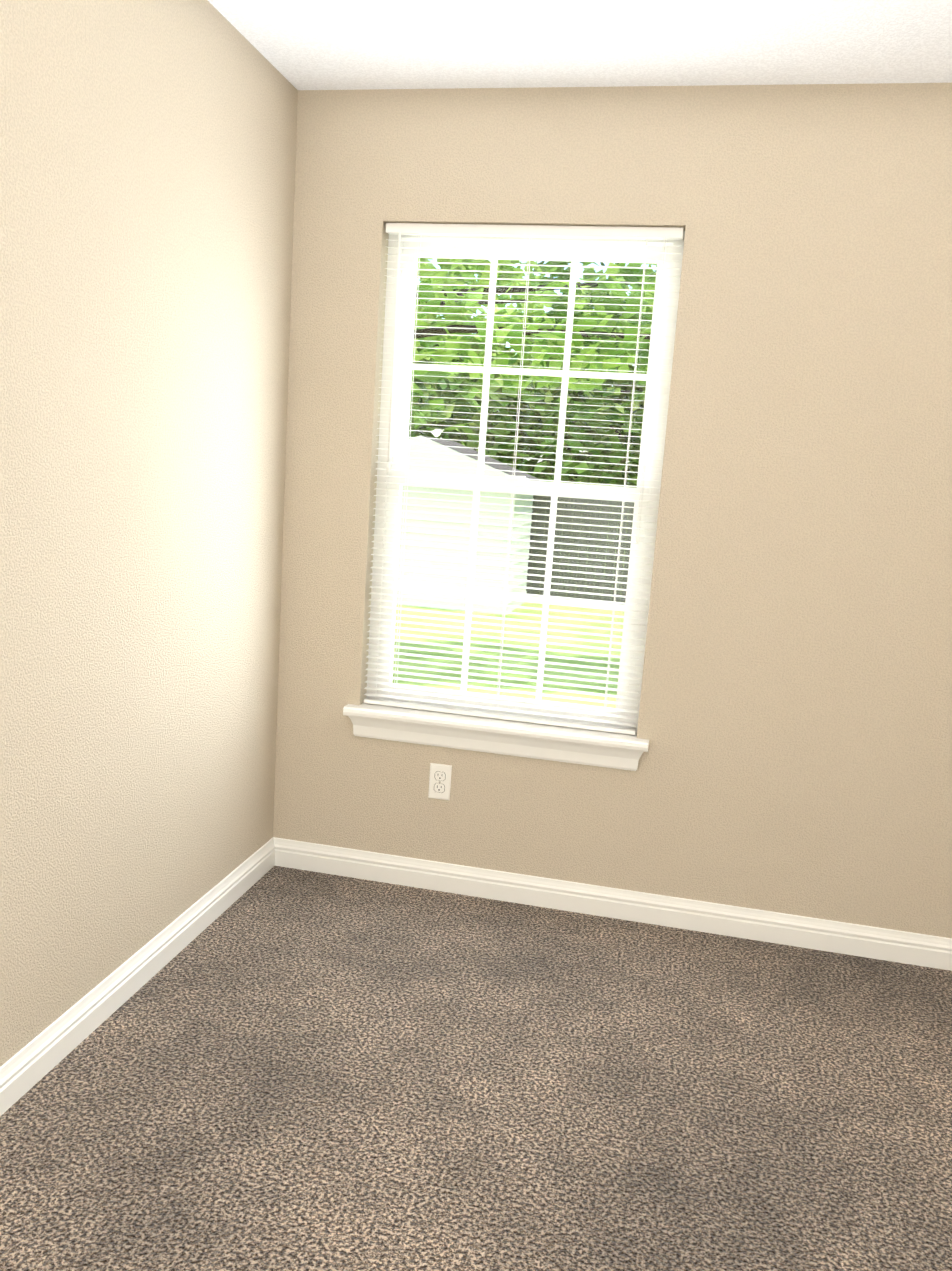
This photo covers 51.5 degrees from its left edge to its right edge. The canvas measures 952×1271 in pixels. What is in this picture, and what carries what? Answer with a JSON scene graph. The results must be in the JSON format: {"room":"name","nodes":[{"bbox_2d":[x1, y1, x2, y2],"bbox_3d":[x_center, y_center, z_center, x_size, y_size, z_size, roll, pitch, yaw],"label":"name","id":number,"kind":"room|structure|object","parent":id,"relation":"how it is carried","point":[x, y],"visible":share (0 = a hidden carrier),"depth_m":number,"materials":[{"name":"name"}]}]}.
{"room":"empty bedroom","nodes":[
{"label":"empty bedroom","id":0,"kind":"room"},
{"bbox_2d":[0,0,297,1066],"bbox_3d":[-1.023,-0.394,1.424,0.140,2.860,3.440,6,10,11],"label":"wall","id":1,"kind":"structure","parent":0,"point":[146,190],"depth_m":2.26,"materials":[{"name":"beige paint"}]},
{"bbox_2d":[0,838,274,1115],"bbox_3d":[-1.023,0.965,1.706,0.016,0.092,3.300,6,10,11],"label":"baseboard","id":2,"kind":"structure","parent":1,"relation":"attached to","point":[32,1063],"depth_m":2.40,"materials":[{"name":"white wood"}]},
{"bbox_2d":[0,866,951,1270],"bbox_3d":[0.377,1.202,1.435,3.180,0.100,3.580,6,10,11],"label":"floor","id":3,"kind":"structure","parent":0,"point":[276,1068],"depth_m":2.12,"materials":[{"name":"carpet"}]},
{"bbox_2d":[208,0,951,89],"bbox_3d":[0.552,-1.425,0.992,2.900,0.420,3.300,6,10,11],"label":"ceiling","id":4,"kind":"structure","parent":0,"point":[361,44],"depth_m":2.45,"materials":[{"name":"white paint"}]},
{"bbox_2d":[273,83,951,937],"bbox_3d":[0.839,-0.510,2.850,3.180,2.860,0.140,6,10,11],"label":"wall","id":5,"kind":"structure","parent":0,"point":[795,717],"depth_m":2.84,"materials":[{"name":"beige paint"}]},
{"bbox_2d":[428,763,451,800],"bbox_3d":[-0.115,0.465,3.134,0.070,0.115,0.008,6,10,11],"label":"electrical outlet","id":6,"kind":"object","parent":5,"relation":"attached to","point":[440,781],"visible":1,"depth_m":3.13,"materials":[{"name":"white plastic"}]},
{"bbox_2d":[343,703,648,770],"bbox_3d":[0.055,0.315,3.087,0.956,0.100,0.113,6,10,11],"label":"window sill","id":7,"kind":"structure","parent":5,"relation":"attached to","point":[622,751],"depth_m":3.05,"materials":[{"name":"white wood"}]},
{"bbox_2d":[366,231,684,732],"bbox_3d":[0.127,-0.472,3.050,0.880,1.475,0.089,6,10,11],"label":"window","id":8,"kind":"structure","parent":5,"relation":"in","point":[405,358],"depth_m":3.02,"materials":[{"name":"white plastic"}]},
{"bbox_2d":[364,223,683,734],"bbox_3d":[0.111,-0.463,2.975,0.868,1.467,0.044,6,10,11],"label":"window blinds","id":9,"kind":"object","parent":8,"relation":"attached to","point":[605,232],"visible":1,"depth_m":3.00,"materials":[{"name":"white plastic"}]},
{"bbox_2d":[273,837,951,970],"bbox_3d":[0.731,0.863,3.005,2.900,0.092,0.016,6,10,11],"label":"baseboard","id":10,"kind":"structure","parent":5,"relation":"attached to","point":[918,949],"depth_m":3.06,"materials":[{"name":"white wood"}]},
{"label":"outside","id":11,"kind":"structure","parent":0,"visible":0},
{"bbox_2d":[392,528,624,707],"bbox_3d":[7.736,-2.487,30.395,85.000,0.200,56.540,6,10,11],"label":"ground","id":12,"kind":"structure","parent":11,"point":[554,640],"depth_m":11.15,"materials":[{"name":"green plant"}]},
{"bbox_2d":[408,315,517,462],"bbox_3d":[-2.291,-6.194,18.136,6.575,9.860,5.456,6,10,11],"label":"tree","id":13,"kind":"object","parent":12,"relation":"on","point":[451,416],"depth_m":17.59,"materials":[{"name":"green plant"}]},
{"bbox_2d":[396,435,544,614],"bbox_3d":[-0.628,-1.719,14.717,3.080,2.400,2.000,6,10,11],"label":"shed","id":14,"kind":"object","parent":12,"relation":"on","point":[462,518],"depth_m":13.88,"materials":[{"name":"white"}]},
{"bbox_2d":[417,259,649,567],"bbox_3d":[1.441,-4.243,19.593,8.377,6.028,5.984,6,10,11],"label":"tree","id":15,"kind":"object","parent":12,"relation":"on","point":[601,408],"depth_m":17.90,"materials":[{"name":"green plant"}]},
{"bbox_2d":[413,258,656,390],"bbox_3d":[0.273,-2.341,8.941,7.975,5.674,3.898,6,10,11],"label":"tree","id":16,"kind":"object","parent":12,"relation":"on","point":[560,335],"depth_m":8.86,"materials":[{"name":"green plant"}]},
{"bbox_2d":[526,495,633,604],"bbox_3d":[4.947,-1.071,14.787,38.052,1.835,0.108,6,10,11],"label":"fence","id":17,"kind":"object","parent":12,"relation":"on","point":[585,535],"depth_m":15.41,"materials":[{"name":"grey wood"}]}
]}

